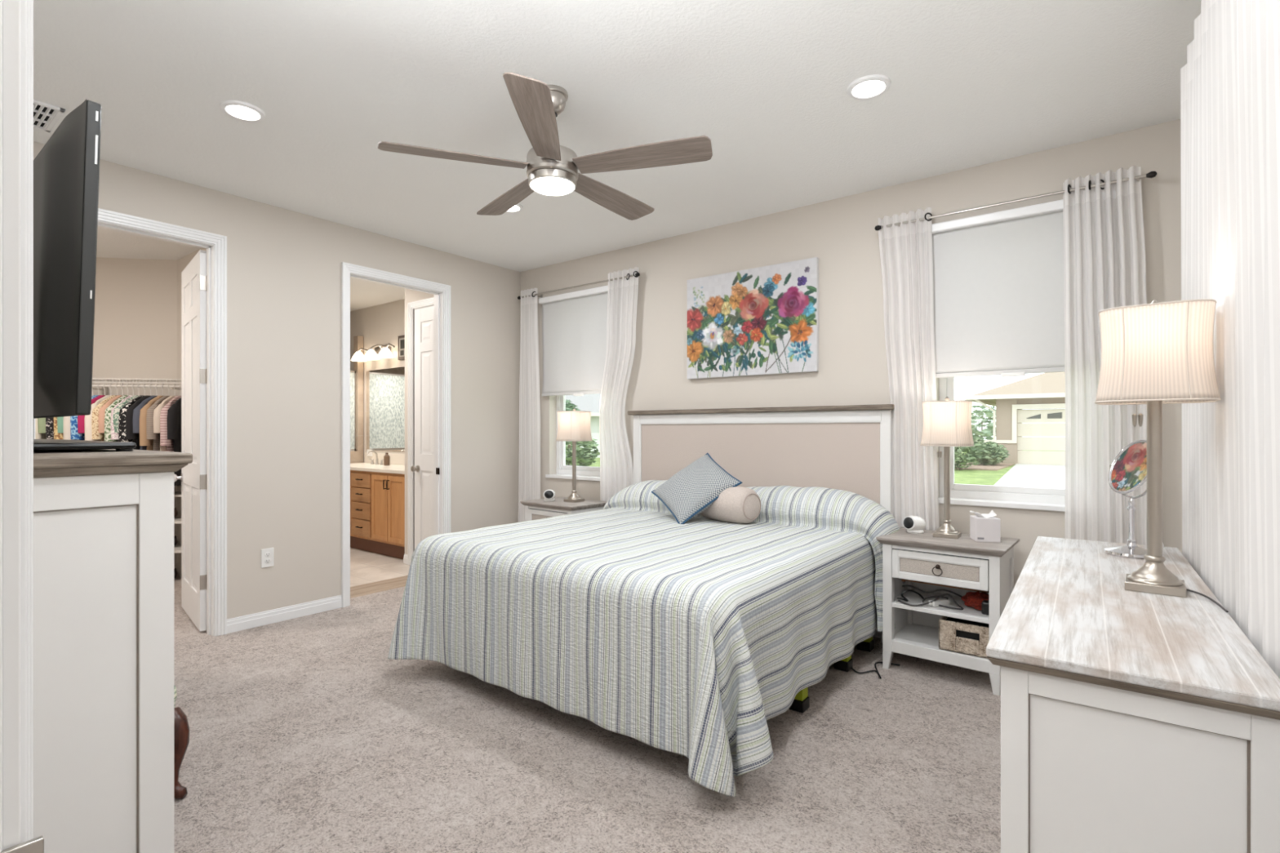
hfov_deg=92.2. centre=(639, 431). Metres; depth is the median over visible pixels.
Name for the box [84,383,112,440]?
shirt
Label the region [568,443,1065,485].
lawn
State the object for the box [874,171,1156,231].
curtain rod
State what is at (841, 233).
wall
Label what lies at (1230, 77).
sheer curtain
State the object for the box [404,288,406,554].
wall
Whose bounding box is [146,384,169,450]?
shirt
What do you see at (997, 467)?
planting bed
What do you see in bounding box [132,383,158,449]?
shirt
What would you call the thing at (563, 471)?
window
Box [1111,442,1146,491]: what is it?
mirror glass
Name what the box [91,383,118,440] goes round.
shirt
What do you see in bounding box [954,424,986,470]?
shrub
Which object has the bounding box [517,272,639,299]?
curtain rod
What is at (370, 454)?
switch plate
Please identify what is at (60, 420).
shirt
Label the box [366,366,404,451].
vanity mirror
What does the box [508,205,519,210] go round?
diffuser
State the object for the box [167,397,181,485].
shirt
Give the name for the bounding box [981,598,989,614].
case
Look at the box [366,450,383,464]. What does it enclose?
bathroom faucet
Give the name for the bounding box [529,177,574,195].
diffuser
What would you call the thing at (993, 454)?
shrub
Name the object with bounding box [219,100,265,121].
recessed light
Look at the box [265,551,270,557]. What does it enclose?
socket
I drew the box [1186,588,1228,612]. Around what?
cable
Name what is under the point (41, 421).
shirt
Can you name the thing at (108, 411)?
shirt
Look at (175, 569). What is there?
shoe
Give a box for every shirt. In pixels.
[35,417,45,439]
[37,417,45,433]
[45,417,53,439]
[53,417,63,439]
[57,416,63,433]
[62,383,93,439]
[70,383,99,440]
[77,383,106,433]
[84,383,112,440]
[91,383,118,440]
[97,383,124,433]
[104,383,128,441]
[111,383,134,439]
[112,383,140,433]
[118,383,146,449]
[125,383,151,449]
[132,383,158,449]
[139,384,164,450]
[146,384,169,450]
[153,384,176,451]
[160,384,181,452]
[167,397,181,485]
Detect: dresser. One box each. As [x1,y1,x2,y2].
[33,448,192,852]
[986,536,1279,852]
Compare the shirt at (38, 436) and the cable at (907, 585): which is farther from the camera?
the shirt at (38, 436)
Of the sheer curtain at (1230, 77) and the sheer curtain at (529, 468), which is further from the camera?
the sheer curtain at (529, 468)
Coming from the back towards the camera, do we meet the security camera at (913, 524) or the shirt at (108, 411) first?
the shirt at (108, 411)
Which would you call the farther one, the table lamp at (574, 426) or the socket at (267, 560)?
the table lamp at (574, 426)
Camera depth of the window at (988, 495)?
3.45 m
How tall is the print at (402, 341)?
0.175 m
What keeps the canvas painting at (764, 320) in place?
attached to the wall at (841, 233)
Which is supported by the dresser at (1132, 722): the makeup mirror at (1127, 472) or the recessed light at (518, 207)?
the makeup mirror at (1127, 472)
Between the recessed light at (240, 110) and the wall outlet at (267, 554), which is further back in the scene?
the wall outlet at (267, 554)
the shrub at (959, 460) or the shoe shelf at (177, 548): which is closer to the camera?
the shoe shelf at (177, 548)
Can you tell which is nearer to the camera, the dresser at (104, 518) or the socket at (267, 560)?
the dresser at (104, 518)
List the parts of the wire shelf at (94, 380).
hanging rail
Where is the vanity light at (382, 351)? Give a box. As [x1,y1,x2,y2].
[351,343,395,361]
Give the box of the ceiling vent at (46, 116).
[33,99,66,132]
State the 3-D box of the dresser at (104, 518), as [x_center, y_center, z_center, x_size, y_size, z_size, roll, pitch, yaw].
[-1.863,0.656,1.820,1.600,1.206,0.443,0,0,37]
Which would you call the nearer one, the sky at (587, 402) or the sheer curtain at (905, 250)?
the sheer curtain at (905, 250)
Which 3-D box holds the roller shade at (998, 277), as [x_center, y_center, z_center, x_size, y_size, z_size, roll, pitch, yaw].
[2.005,-0.740,3.309,0.920,0.892,0.068,0,0,37]
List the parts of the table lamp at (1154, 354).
pull chain, lamp shade, shade trim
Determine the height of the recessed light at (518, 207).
0.014 m
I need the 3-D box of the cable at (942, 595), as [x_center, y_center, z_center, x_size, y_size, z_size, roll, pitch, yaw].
[1.505,0.876,3.198,0.302,0.061,0.084,0,0,17]
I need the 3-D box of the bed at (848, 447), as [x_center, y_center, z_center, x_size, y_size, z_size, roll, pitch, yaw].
[0.140,0.551,3.485,1.985,1.417,2.005,0,0,37]
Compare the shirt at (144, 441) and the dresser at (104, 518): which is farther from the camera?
the shirt at (144, 441)
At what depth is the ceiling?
2.68 m
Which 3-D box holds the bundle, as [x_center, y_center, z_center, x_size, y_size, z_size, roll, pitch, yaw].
[1.740,0.869,3.164,0.168,0.085,0.207,0,0,37]
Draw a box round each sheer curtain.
[517,288,540,522]
[599,266,639,501]
[878,207,939,530]
[1062,164,1146,545]
[1180,0,1279,679]
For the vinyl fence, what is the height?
1.310 m
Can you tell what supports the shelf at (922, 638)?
attached to the nightstand at (964, 562)
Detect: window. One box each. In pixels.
[545,395,599,480]
[937,377,1065,511]
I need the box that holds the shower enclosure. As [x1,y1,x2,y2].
[350,335,363,462]
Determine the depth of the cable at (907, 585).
3.26 m
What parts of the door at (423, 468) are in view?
knob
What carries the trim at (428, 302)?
attached to the wall at (412, 295)
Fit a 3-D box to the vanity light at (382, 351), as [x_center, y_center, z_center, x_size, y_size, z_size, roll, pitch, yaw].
[-3.054,-0.915,7.100,0.848,0.170,0.192,0,0,37]
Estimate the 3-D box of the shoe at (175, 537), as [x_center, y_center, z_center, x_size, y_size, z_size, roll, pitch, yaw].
[-3.965,0.938,5.162,0.072,0.085,0.250,0,0,-8]
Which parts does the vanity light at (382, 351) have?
lamp shade, lamp shade, curved arm, plate, lamp shade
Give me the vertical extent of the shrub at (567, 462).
1.023 m
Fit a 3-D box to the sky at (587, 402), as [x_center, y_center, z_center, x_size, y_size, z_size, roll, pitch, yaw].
[-5.623,-0.841,46.007,19.600,4.600,9.700,0,0,-1]
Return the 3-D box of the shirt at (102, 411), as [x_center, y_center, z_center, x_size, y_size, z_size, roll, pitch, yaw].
[-4.204,-0.035,5.009,0.082,0.699,0.534,0,0,-10]
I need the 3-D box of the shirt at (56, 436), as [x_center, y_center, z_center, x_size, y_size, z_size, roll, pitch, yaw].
[-4.514,0.025,4.968,0.078,0.819,0.534,0,0,-12]
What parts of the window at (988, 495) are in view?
sill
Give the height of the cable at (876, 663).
0.021 m
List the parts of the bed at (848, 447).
upholstered panel, leg, leg, leg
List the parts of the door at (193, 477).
knob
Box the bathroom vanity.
[350,470,404,559]
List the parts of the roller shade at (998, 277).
rail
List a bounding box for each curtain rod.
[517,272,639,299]
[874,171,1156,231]
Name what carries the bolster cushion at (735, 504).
on the bedspread
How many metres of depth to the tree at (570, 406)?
29.84 m
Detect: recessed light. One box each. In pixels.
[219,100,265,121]
[506,203,523,212]
[846,74,890,99]
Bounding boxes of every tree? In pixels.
[565,399,580,444]
[971,404,995,444]
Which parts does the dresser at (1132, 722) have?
panel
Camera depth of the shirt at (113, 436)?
4.77 m
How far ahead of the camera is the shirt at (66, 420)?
4.72 m
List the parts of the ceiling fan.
blade, blade, blade, blade, blade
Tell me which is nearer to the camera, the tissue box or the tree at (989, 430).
the tissue box
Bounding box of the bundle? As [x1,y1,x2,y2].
[960,591,989,609]
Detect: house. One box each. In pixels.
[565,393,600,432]
[964,371,1065,465]
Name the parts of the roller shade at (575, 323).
rail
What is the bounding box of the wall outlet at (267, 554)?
[261,547,273,568]
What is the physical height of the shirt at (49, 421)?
0.759 m
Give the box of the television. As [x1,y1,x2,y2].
[33,99,136,451]
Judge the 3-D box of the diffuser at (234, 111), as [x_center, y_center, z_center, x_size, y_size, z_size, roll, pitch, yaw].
[-1.833,-1.473,2.845,0.128,0.003,0.128,0,0,37]
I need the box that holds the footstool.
[173,684,190,799]
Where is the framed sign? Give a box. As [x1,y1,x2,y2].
[398,334,404,359]
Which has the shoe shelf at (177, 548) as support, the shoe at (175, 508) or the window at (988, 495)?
the shoe at (175, 508)
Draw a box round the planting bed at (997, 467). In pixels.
[954,462,1014,471]
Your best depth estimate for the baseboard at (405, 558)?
5.84 m
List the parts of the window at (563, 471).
sill, sash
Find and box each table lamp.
[555,408,592,502]
[920,396,973,538]
[1094,298,1221,597]
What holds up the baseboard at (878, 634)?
attached to the wall at (841, 233)
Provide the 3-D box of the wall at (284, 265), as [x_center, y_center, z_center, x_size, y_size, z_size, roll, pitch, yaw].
[-2.920,-0.111,3.482,0.120,2.740,5.780,0,0,37]
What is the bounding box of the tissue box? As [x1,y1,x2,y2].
[969,510,1000,542]
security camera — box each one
[542,489,555,501]
[902,515,925,533]
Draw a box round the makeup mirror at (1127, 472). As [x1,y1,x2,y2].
[1103,440,1146,559]
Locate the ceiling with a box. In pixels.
[33,0,1200,311]
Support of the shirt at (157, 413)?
hanging from the wire shelf at (94, 380)
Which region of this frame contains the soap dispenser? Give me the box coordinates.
[383,452,390,465]
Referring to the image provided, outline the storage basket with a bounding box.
[938,615,989,657]
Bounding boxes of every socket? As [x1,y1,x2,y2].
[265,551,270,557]
[265,558,270,563]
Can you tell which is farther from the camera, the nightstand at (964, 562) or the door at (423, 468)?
the door at (423, 468)
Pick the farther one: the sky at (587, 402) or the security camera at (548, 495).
the sky at (587, 402)
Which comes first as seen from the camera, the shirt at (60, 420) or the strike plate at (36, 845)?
the strike plate at (36, 845)
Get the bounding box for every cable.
[851,662,899,678]
[897,589,924,601]
[897,593,963,609]
[902,584,962,597]
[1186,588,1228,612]
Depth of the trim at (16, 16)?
0.44 m
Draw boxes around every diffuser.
[226,105,258,118]
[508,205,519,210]
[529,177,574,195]
[853,80,884,96]
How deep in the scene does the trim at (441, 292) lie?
4.90 m
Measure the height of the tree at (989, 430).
3.800 m
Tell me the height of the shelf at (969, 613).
0.022 m
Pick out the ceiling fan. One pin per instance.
(552, 168)
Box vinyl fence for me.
[578,432,599,457]
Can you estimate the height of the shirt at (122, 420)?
0.759 m
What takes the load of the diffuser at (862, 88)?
attached to the recessed light at (869, 86)
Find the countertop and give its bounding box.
[350,452,404,474]
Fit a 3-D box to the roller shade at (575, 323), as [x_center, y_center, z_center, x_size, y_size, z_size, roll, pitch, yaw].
[-0.520,-0.742,5.242,0.920,0.887,0.068,0,0,37]
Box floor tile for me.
[350,547,409,586]
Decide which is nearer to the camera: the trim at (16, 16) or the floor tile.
the trim at (16, 16)
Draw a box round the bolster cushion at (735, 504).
[699,486,760,524]
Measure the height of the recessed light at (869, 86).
0.014 m
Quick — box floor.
[173,575,1000,852]
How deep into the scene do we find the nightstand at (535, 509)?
4.81 m
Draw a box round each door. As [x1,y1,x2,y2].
[173,249,207,631]
[410,306,433,549]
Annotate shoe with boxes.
[173,507,177,517]
[173,535,177,546]
[173,568,177,578]
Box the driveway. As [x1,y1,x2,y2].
[993,463,1065,488]
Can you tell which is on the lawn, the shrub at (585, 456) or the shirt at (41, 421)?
the shrub at (585, 456)
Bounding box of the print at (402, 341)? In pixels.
[400,339,404,355]
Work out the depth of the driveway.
19.25 m
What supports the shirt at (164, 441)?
hanging from the wire shelf at (94, 380)
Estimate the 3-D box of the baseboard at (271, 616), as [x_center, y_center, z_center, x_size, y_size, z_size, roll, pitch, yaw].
[-2.267,1.215,4.224,0.014,0.088,3.808,0,0,37]
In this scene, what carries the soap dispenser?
on the countertop
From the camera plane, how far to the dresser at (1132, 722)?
1.11 m
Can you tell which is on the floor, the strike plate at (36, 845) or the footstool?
the footstool
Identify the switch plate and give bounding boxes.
[367,449,372,456]
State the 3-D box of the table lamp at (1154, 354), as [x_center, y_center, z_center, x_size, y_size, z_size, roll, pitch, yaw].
[1.331,0.035,1.594,0.247,0.748,0.247,0,0,39]
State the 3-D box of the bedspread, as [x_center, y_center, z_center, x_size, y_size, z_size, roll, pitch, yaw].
[0.097,0.783,3.383,2.162,0.891,2.120,0,0,37]
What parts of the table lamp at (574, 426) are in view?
lamp shade, shade trim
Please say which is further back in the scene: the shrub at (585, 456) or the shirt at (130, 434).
the shrub at (585, 456)
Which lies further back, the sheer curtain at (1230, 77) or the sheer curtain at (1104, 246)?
the sheer curtain at (1104, 246)
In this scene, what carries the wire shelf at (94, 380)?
attached to the wall at (135, 317)
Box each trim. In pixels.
[0,0,33,852]
[34,208,226,636]
[341,262,450,607]
[407,297,433,564]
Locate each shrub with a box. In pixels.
[565,438,599,466]
[565,447,584,465]
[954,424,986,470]
[970,441,1009,465]
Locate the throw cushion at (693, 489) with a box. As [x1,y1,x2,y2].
[651,453,742,524]
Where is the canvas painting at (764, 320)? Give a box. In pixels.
[687,257,818,379]
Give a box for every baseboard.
[226,595,342,633]
[403,554,407,564]
[872,625,881,638]
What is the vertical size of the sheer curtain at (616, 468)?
2.516 m
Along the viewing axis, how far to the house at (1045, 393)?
26.87 m
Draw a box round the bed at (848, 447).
[627,404,893,712]
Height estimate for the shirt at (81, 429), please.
0.699 m
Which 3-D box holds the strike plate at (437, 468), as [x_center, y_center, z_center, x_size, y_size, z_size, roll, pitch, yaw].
[-1.675,0.332,5.103,0.035,0.055,0.012,0,0,37]
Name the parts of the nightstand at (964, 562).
leg, leg, power strip, ring pull, drawer, rail, leg, leg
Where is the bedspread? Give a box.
[387,480,905,797]
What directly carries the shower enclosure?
on the floor tile
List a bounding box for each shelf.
[92,377,181,394]
[173,491,181,553]
[892,588,989,623]
[893,623,988,659]
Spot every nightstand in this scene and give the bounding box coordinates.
[520,497,607,521]
[875,527,1019,695]
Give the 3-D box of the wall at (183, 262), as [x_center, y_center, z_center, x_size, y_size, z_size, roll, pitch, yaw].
[-4.068,-0.111,5.457,4.105,2.740,0.120,0,0,37]
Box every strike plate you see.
[0,835,44,852]
[435,467,439,474]
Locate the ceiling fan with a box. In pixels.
[377,72,712,220]
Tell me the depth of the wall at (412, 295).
5.79 m
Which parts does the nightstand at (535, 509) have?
leg, drawer, leg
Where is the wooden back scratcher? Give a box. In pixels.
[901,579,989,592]
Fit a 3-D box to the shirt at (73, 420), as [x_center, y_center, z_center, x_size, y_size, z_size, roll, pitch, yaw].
[-4.379,0.025,4.986,0.085,0.819,0.534,0,0,-6]
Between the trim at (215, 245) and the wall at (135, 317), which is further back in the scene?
the wall at (135, 317)
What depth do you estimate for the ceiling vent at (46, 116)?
2.87 m
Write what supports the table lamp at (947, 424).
on the nightstand at (964, 562)
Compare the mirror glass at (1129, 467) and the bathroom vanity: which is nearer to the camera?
the mirror glass at (1129, 467)
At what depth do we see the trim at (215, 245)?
3.79 m
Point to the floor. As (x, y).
(305, 736)
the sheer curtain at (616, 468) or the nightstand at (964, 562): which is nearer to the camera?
the nightstand at (964, 562)
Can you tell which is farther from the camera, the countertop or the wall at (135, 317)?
the countertop
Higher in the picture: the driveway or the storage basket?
the driveway
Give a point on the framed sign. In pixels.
(401, 338)
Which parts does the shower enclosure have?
glass panel, metal frame, tiled post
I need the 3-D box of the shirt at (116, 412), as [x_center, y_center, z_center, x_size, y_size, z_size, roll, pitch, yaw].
[-4.084,-0.035,5.025,0.081,0.699,0.534,0,0,-4]
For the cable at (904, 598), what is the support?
on the nightstand at (964, 562)
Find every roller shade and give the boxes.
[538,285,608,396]
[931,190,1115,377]
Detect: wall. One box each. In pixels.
[33,141,519,618]
[91,257,177,570]
[177,247,206,577]
[350,119,1182,586]
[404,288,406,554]
[406,288,433,554]
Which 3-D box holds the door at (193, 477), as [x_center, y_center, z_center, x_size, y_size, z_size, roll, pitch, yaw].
[-2.980,0.060,4.111,0.171,2.375,0.774,0,0,-44]
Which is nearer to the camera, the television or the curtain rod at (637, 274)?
the television
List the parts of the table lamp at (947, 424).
pull chain, shade trim, lamp shade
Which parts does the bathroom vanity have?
cabinet door, drawer, drawer, drawer, drawer, cabinet door, handle, cabinet door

